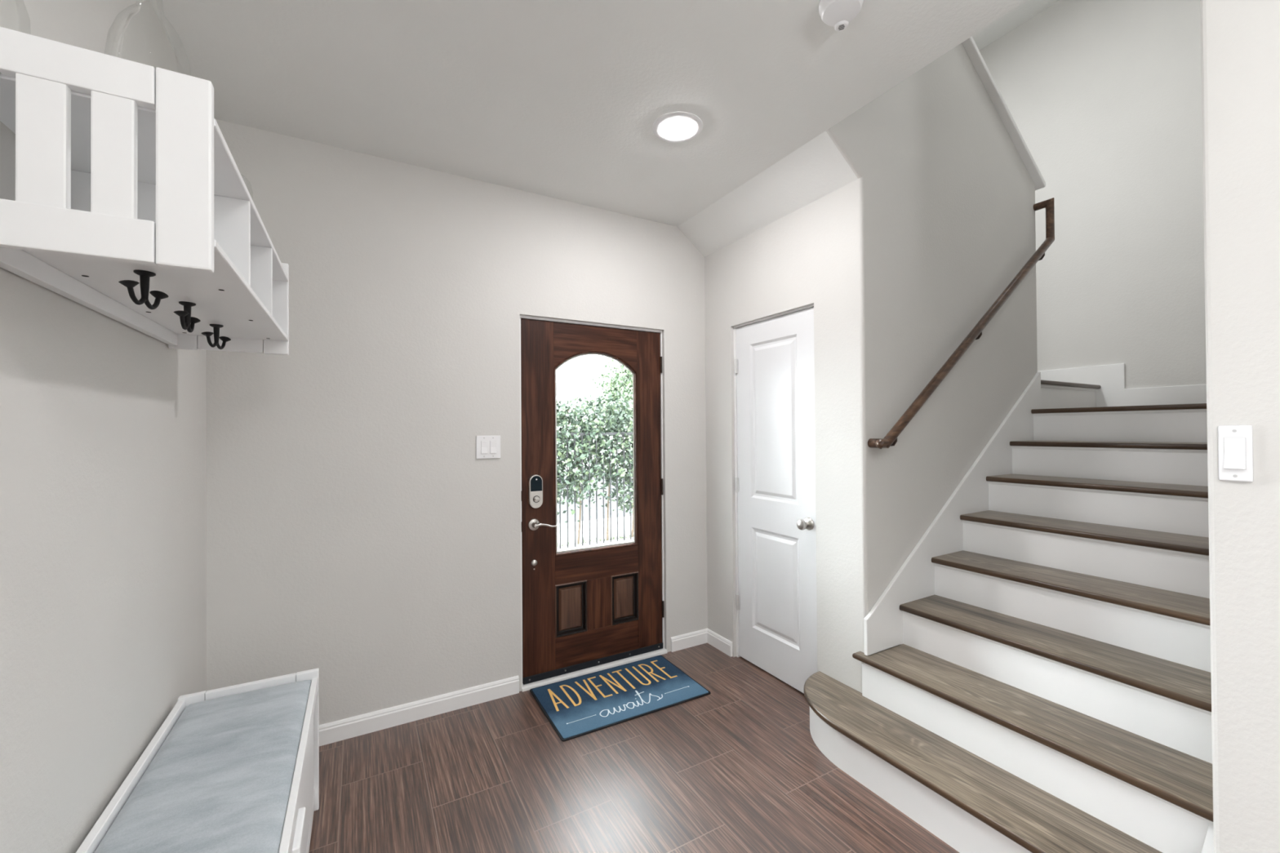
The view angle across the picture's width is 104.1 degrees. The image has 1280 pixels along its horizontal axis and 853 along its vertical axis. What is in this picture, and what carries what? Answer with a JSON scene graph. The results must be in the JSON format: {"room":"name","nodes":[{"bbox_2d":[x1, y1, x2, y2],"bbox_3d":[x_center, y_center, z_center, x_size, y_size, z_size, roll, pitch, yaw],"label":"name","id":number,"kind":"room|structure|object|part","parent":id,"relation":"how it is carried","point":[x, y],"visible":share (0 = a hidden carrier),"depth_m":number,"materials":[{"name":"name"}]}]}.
{"room":"entrance hall","nodes":[
{"label":"entrance hall","id":0,"kind":"room"},
{"bbox_2d":[0,0,206,852],"bbox_3d":[-1.261,0.061,0.984,0.120,2.747,2.454,0,-1,-29],"label":"wall","id":1,"kind":"structure","parent":0,"point":[103,423],"depth_m":1.17,"materials":[{"name":"beige paint"}]},
{"bbox_2d":[0,26,288,355],"bbox_3d":[-1.165,-0.422,1.276,0.329,0.358,1.108,0,-1,-29],"label":"shelf","id":2,"kind":"object","parent":1,"relation":"attached to","point":[133,206],"visible":1,"depth_m":0.86,"materials":[{"name":"white paint"}]},
{"bbox_3d":[-0.900,-0.574,0.804,0.179,0.064,0.021,0,-1,-29],"label":"rail","id":3,"kind":"part","parent":2,"relation":"part of","materials":[{"name":"white paint"}]},
{"bbox_3d":[-0.898,-0.310,0.802,0.179,0.070,0.021,0,-1,-29],"label":"rail","id":4,"kind":"part","parent":2,"relation":"part of","materials":[{"name":"white paint"}]},
{"bbox_3d":[-1.296,-0.296,1.200,0.022,0.039,1.064,0,-1,-29],"label":"rail","id":5,"kind":"part","parent":2,"relation":"part of","materials":[{"name":"white paint"}]},
{"bbox_3d":[-1.543,-0.428,1.686,0.074,0.334,0.022,0,-1,-29],"label":"post","id":6,"kind":"part","parent":2,"relation":"part of","materials":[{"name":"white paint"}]},
{"bbox_3d":[-0.788,-0.440,0.865,0.074,0.334,0.022,0,-1,-29],"label":"post","id":7,"kind":"part","parent":2,"relation":"part of","materials":[{"name":"white paint"}]},
{"bbox_3d":[-1.431,-0.299,1.748,0.179,0.070,0.021,0,-1,-29],"label":"rail","id":8,"kind":"part","parent":2,"relation":"part of","materials":[{"name":"white paint"}]},
{"bbox_3d":[-1.321,-0.429,1.811,0.074,0.334,0.022,0,-1,-29],"label":"post","id":9,"kind":"part","parent":2,"relation":"part of","materials":[{"name":"white paint"}]},
{"bbox_2d":[206,119,707,724],"bbox_3d":[0.375,-0.083,3.405,5.348,3.050,0.156,0,-1,-29],"label":"wall","id":10,"kind":"structure","parent":0,"point":[357,534],"depth_m":2.44,"materials":[{"name":"beige paint"}]},
{"bbox_2d":[319,675,519,746],"bbox_3d":[-1.228,1.401,2.386,1.308,0.089,0.014,0,-1,-29],"label":"baseboard","id":11,"kind":"structure","parent":10,"relation":"attached to","point":[360,725],"depth_m":2.45,"materials":[{"name":"white paint"}]},
{"bbox_2d":[475,435,500,458],"bbox_3d":[-0.802,0.109,2.643,0.127,0.122,0.012,0,-1,-29],"label":"light switch","id":12,"kind":"object","parent":10,"relation":"attached to","point":[486,446],"visible":1,"depth_m":2.64,"materials":[{"name":"white plastic"}]},
{"bbox_2d":[520,315,664,684],"bbox_3d":[-0.275,0.412,3.011,0.934,2.062,0.175,0,-1,-29],"label":"door","id":13,"kind":"structure","parent":10,"relation":"in","point":[583,608],"depth_m":2.94,"materials":[{"name":"brown wood"}]},
{"bbox_3d":[-0.583,0.549,2.772,0.067,0.067,0.052,0,-1,-29],"label":"lever handle","id":14,"kind":"part","parent":13,"relation":"part of","materials":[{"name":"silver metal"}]},
{"bbox_3d":[-0.575,0.317,2.769,0.065,0.084,0.004,0,-1,-29],"label":"touch panel","id":15,"kind":"part","parent":13,"relation":"part of","materials":[{"name":"black"}]},
{"bbox_3d":[-0.520,0.551,2.782,0.125,0.031,0.020,0,-1,-29],"label":"lever","id":16,"kind":"part","parent":13,"relation":"part of","materials":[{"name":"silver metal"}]},
{"bbox_3d":[-0.401,1.059,2.904,0.199,0.303,0.022,0,-1,-29],"label":"raised panel","id":17,"kind":"part","parent":13,"relation":"part of","materials":[{"name":"brown wood"}]},
{"bbox_3d":[-0.269,-0.469,3.017,0.544,0.266,0.045,0,-1,-29],"label":"rail","id":18,"kind":"part","parent":13,"relation":"part of","materials":[{"name":"brown wood"}]},
{"bbox_3d":[-0.260,0.827,3.007,0.544,0.169,0.045,0,-1,-29],"label":"lock rail","id":19,"kind":"part","parent":13,"relation":"part of","materials":[{"name":"brown wood"}]},
{"bbox_3d":[-0.256,1.314,3.003,0.544,0.215,0.045,0,-1,-29],"label":"rail","id":20,"kind":"part","parent":13,"relation":"part of","materials":[{"name":"brown wood"}]},
{"bbox_3d":[-0.095,1.058,3.077,0.192,0.303,0.022,0,-1,-29],"label":"raised panel","id":21,"kind":"part","parent":13,"relation":"part of","materials":[{"name":"brown wood"}]},
{"bbox_2d":[671,628,707,652],"bbox_3d":[0.328,1.397,3.263,0.294,0.089,0.014,0,-1,-29],"label":"baseboard","id":22,"kind":"structure","parent":10,"relation":"attached to","point":[691,639],"depth_m":3.25,"materials":[{"name":"white paint"}]},
{"bbox_2d":[149,0,1026,226],"bbox_3d":[-0.545,-1.487,-1.389,5.934,0.303,7.324,0,-1,-29],"label":"ceiling","id":23,"kind":"structure","parent":0,"point":[563,100],"depth_m":1.86,"materials":[{"name":"white paint"}]},
{"bbox_2d":[653,111,702,142],"bbox_3d":[0.165,-1.306,2.190,0.219,0.014,0.219,0,-1,-29],"label":"recessed light","id":24,"kind":"object","parent":23,"relation":"in","point":[676,126],"visible":1,"depth_m":2.17,"materials":[{"name":"white plastic"}]},
{"bbox_2d":[818,0,863,31],"bbox_3d":[0.624,-1.298,1.545,0.132,0.047,0.132,0,-1,-29],"label":"smoke detector","id":25,"kind":"object","parent":23,"relation":"attached to","point":[838,14],"visible":1,"depth_m":1.54,"materials":[{"name":"white plastic"}]},
{"bbox_2d":[556,355,626,473],"bbox_3d":[-4.029,-0.601,18.971,6.200,4.510,5.800,0,-1,-29],"label":"sky","id":26,"kind":"structure","parent":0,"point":[575,375],"depth_m":17.39,"materials":[{"name":"white"}]},
{"bbox_2d":[309,643,959,852],"bbox_3d":[0.735,1.468,-0.613,8.912,0.120,7.480,0,-1,-29],"label":"floor","id":27,"kind":"structure","parent":0,"point":[738,767],"depth_m":2.00,"materials":[{"name":"brown wood"}]},
{"bbox_2d":[75,667,319,852],"bbox_3d":[-1.113,1.174,1.306,0.408,0.524,1.132,0,-1,-29],"label":"storage bench","id":28,"kind":"object","parent":27,"relation":"on","point":[304,797],"visible":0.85,"depth_m":1.51,"materials":[{"name":"white paint"}]},
{"bbox_3d":[-1.533,1.180,1.706,0.070,0.524,0.022,0,-1,-29],"label":"post","id":29,"kind":"part","parent":28,"relation":"part of","materials":[{"name":"white paint"}]},
{"bbox_2d":[93,680,311,852],"bbox_3d":[-1.118,0.942,1.307,0.354,0.042,1.078,0,-1,-29],"label":"seat cushion","id":30,"kind":"object","parent":28,"relation":"on","point":[220,780],"visible":0.98,"depth_m":1.30,"materials":[{"name":"grey fabric"}]},
{"bbox_3d":[-1.389,1.150,1.788,0.258,0.463,0.021,0,-1,-29],"label":"panel","id":31,"kind":"part","parent":28,"relation":"part of","materials":[{"name":"white paint"}]},
{"bbox_3d":[-0.954,0.964,1.398,0.018,0.053,1.088,0,-1,-29],"label":"rail","id":32,"kind":"part","parent":28,"relation":"part of","materials":[{"name":"white paint"}]},
{"bbox_3d":[-0.872,1.041,1.273,0.020,0.037,0.155,0,-1,-29],"label":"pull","id":33,"kind":"part","parent":28,"relation":"part of","materials":[{"name":"white paint"}]},
{"bbox_3d":[-1.245,1.179,1.869,0.070,0.524,0.022,0,-1,-29],"label":"post","id":34,"kind":"part","parent":28,"relation":"part of","materials":[{"name":"white paint"}]},
{"bbox_3d":[-0.959,1.373,1.390,0.018,0.065,1.088,0,-1,-29],"label":"rail","id":35,"kind":"part","parent":28,"relation":"part of","materials":[{"name":"white paint"}]},
{"bbox_2d":[521,648,666,692],"bbox_3d":[-0.269,1.434,3.006,0.934,0.019,0.148,0,-1,-29],"label":"threshold","id":36,"kind":"object","parent":27,"relation":"on","point":[528,686],"visible":0.47,"depth_m":2.93,"materials":[{"name":"silver metal"}]},
{"bbox_2d":[529,655,711,741],"bbox_3d":[-0.111,1.435,2.704,0.843,0.009,0.522,0,-1,-29],"label":"door mat","id":37,"kind":"object","parent":27,"relation":"on","point":[576,707],"visible":1,"depth_m":2.66,"materials":[{"name":"blue fabric"}]},
{"bbox_2d":[803,363,1213,852],"bbox_3d":[2.152,0.492,2.691,2.953,1.863,1.813,0,-1,-29],"label":"staircase","id":38,"kind":"structure","parent":27,"relation":"on","point":[1045,686],"depth_m":2.03,"materials":[{"name":"brown wood"}]},
{"bbox_3d":[1.021,1.269,1.816,0.224,0.016,1.401,0,0,-18],"label":"cove moulding","id":39,"kind":"part","parent":38,"relation":"part of","materials":[{"name":"white paint"}]},
{"bbox_3d":[1.292,1.075,1.804,0.008,0.016,1.122,0,-1,-29],"label":"cove moulding","id":40,"kind":"part","parent":38,"relation":"part of","materials":[{"name":"white paint"}]},
{"bbox_3d":[1.529,0.883,1.922,0.008,0.016,1.092,0,-1,-29],"label":"cove moulding","id":41,"kind":"part","parent":38,"relation":"part of","materials":[{"name":"white paint"}]},
{"bbox_3d":[2.902,-0.263,3.383,0.931,0.016,0.008,0,-1,-29],"label":"cove moulding","id":42,"kind":"part","parent":38,"relation":"part of","materials":[{"name":"white paint"}]},
{"bbox_3d":[1.758,0.692,2.054,0.008,0.016,1.092,0,-1,-29],"label":"cove moulding","id":43,"kind":"part","parent":38,"relation":"part of","materials":[{"name":"white paint"}]},
{"bbox_3d":[1.988,0.499,2.185,0.008,0.016,1.092,0,-1,-29],"label":"cove moulding","id":44,"kind":"part","parent":38,"relation":"part of","materials":[{"name":"white paint"}]},
{"bbox_3d":[2.217,0.308,2.316,0.008,0.016,1.092,0,-1,-29],"label":"cove moulding","id":45,"kind":"part","parent":38,"relation":"part of","materials":[{"name":"white paint"}]},
{"bbox_3d":[2.447,0.116,2.448,0.008,0.016,1.092,0,-1,-29],"label":"cove moulding","id":46,"kind":"part","parent":38,"relation":"part of","materials":[{"name":"white paint"}]},
{"bbox_3d":[2.676,-0.076,2.579,0.008,0.016,1.092,0,-1,-29],"label":"cove moulding","id":47,"kind":"part","parent":38,"relation":"part of","materials":[{"name":"white paint"}]},
{"bbox_2d":[704,178,862,693],"bbox_3d":[0.783,0.143,2.861,0.110,2.584,1.188,0,-1,-29],"label":"wall","id":48,"kind":"structure","parent":0,"point":[809,255],"depth_m":2.53,"materials":[{"name":"beige paint"}]},
{"bbox_2d":[706,628,732,657],"bbox_3d":[0.509,1.395,3.227,0.014,0.089,0.255,0,-1,-29],"label":"baseboard","id":49,"kind":"structure","parent":48,"relation":"attached to","point":[722,644],"depth_m":3.21,"materials":[{"name":"white paint"}]},
{"bbox_2d":[677,130,857,256],"bbox_3d":[0.678,-1.382,2.819,0.327,0.466,1.188,0,-1,-29],"label":"soffit","id":50,"kind":"structure","parent":48,"relation":"attached to","point":[817,168],"depth_m":2.65,"materials":[{"name":"white paint"}]},
{"bbox_2d":[733,304,817,693],"bbox_3d":[0.766,0.402,2.848,0.153,2.066,0.654,0,-1,-29],"label":"door","id":51,"kind":"structure","parent":48,"relation":"in","point":[774,360],"depth_m":2.82,"materials":[{"name":"white paint"}]},
{"bbox_3d":[0.762,-0.037,2.850,0.010,0.923,0.372,0,-1,-29],"label":"molded panel","id":52,"kind":"part","parent":51,"relation":"part of","materials":[{"name":"white paint"}]},
{"bbox_3d":[0.769,0.905,2.843,0.010,0.602,0.372,0,-1,-29],"label":"molded panel","id":53,"kind":"part","parent":51,"relation":"part of","materials":[{"name":"white paint"}]},
{"bbox_3d":[0.857,0.511,2.603,0.070,0.066,0.066,0,-1,-29],"label":"knob","id":54,"kind":"part","parent":51,"relation":"part of","materials":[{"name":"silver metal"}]},
{"bbox_2d":[826,43,1037,655],"bbox_3d":[1.636,-0.728,2.715,1.892,4.312,0.115,0,-1,-29],"label":"wall","id":55,"kind":"structure","parent":0,"point":[946,195],"depth_m":2.58,"materials":[{"name":"beige paint"}]},
{"bbox_2d":[867,197,1054,448],"bbox_3d":[1.774,-0.645,2.694,1.704,1.499,0.145,0,-1,-29],"label":"handrail","id":56,"kind":"object","parent":55,"relation":"attached to","point":[890,439],"visible":0.99,"depth_m":2.60,"materials":[{"name":"brown wood"}]},
{"bbox_2d":[961,35,1045,190],"bbox_3d":[1.654,-2.199,2.743,1.917,1.409,0.199,0,-1,-29],"label":"trim","id":57,"kind":"structure","parent":55,"relation":"attached to","point":[970,46],"depth_m":2.90,"materials":[{"name":"white paint"}]},
{"bbox_2d":[972,0,1059,49],"bbox_3d":[1.165,-3.313,2.187,5.392,0.120,3.800,0,-1,-29],"label":"ceiling","id":58,"kind":"structure","parent":0,"point":[1028,9],"depth_m":4.00,"materials":[{"name":"white paint"}]},
{"bbox_2d":[978,0,1206,388],"bbox_3d":[3.266,-0.915,3.839,0.120,4.680,2.934,0,-1,-29],"label":"wall","id":59,"kind":"structure","parent":0,"point":[1104,96],"depth_m":3.52,"materials":[{"name":"beige paint"}]},
{"bbox_2d":[1200,0,1279,852],"bbox_3d":[3.829,-0.951,-0.193,2.857,4.680,4.886,0,-1,-29],"label":"wall","id":60,"kind":"structure","parent":0,"point":[1240,39],"depth_m":1.17,"materials":[{"name":"beige paint"}]},
{"bbox_2d":[1217,425,1253,482],"bbox_3d":[1.409,0.064,1.181,0.016,0.133,0.054,0,-1,-29],"label":"light switch","id":61,"kind":"object","parent":60,"relation":"attached to","point":[1235,442],"visible":1,"depth_m":1.18,"materials":[{"name":"white plastic"}]},
{"label":"outside","id":62,"kind":"structure","parent":0,"visible":0},
{"bbox_2d":[557,515,632,546],"bbox_3d":[0.940,1.612,6.490,20.000,0.200,4.680,0,-1,-29],"label":"patio","id":63,"kind":"structure","parent":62,"point":[627,519],"depth_m":7.38,"materials":[{"name":"concrete"}]},
{"bbox_2d":[556,386,633,544],"bbox_3d":[-0.387,0.484,6.620,3.345,2.080,0.850,0,-1,-29],"label":"hedge","id":64,"kind":"object","parent":63,"relation":"on","point":[589,424],"visible":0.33,"depth_m":6.33,"materials":[{"name":"green plant"}]},
{"bbox_3d":[-0.832,0.649,6.377,0.177,1.752,0.058,0,0,-25],"label":"stem","id":65,"kind":"part","parent":64,"relation":"part of","materials":[{"name":"brown plant"}]},
{"bbox_3d":[-0.403,0.647,6.612,0.097,1.751,0.045,0,0,9],"label":"stem","id":66,"kind":"part","parent":64,"relation":"part of","materials":[{"name":"brown plant"}]},
{"bbox_3d":[-0.048,0.646,6.821,0.167,1.753,0.055,0,-1,-33],"label":"stem","id":67,"kind":"part","parent":64,"relation":"part of","materials":[{"name":"brown plant"}]},
{"bbox_2d":[557,533,632,546],"bbox_3d":[-0.316,1.485,6.680,5.222,0.075,0.355,0,-1,-29],"label":"grass","id":68,"kind":"structure","parent":63,"relation":"on","point":[620,535],"depth_m":6.60,"materials":[{"name":"green plant"}]},
{"bbox_2d":[557,537,633,551],"bbox_3d":[0.258,1.493,6.681,10.000,0.050,0.220,0,-1,-29],"label":"kerb","id":69,"kind":"object","parent":63,"relation":"on","point":[627,540],"depth_m":6.20,"materials":[{"name":"concrete"}]},
{"bbox_2d":[557,431,632,548],"bbox_3d":[-0.188,0.772,6.450,4.800,1.395,0.024,0,-1,-29],"label":"iron fence","id":70,"kind":"object","parent":69,"relation":"on","point":[581,434],"visible":0.15,"depth_m":6.24,"materials":[{"name":"black"}]},
{"bbox_3d":[-0.192,0.092,6.456,4.800,0.035,0.024,0,-1,-29],"label":"rail","id":71,"kind":"part","parent":70,"relation":"part of","materials":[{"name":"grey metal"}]},
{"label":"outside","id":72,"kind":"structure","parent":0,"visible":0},
{"bbox_2d":[557,457,632,523],"bbox_3d":[-2.121,1.729,18.039,34.000,0.190,18.450,0,-1,-29],"label":"street","id":73,"kind":"structure","parent":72,"point":[563,507],"depth_m":9.50,"materials":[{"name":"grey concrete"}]},
{"bbox_2d":[591,357,633,505],"bbox_3d":[-0.063,0.080,9.530,1.761,2.950,1.768,-1,-1,37],"label":"tree","id":74,"kind":"object","parent":73,"relation":"on","point":[619,383],"visible":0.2,"depth_m":9.17,"materials":[{"name":"green plant"}]}
]}

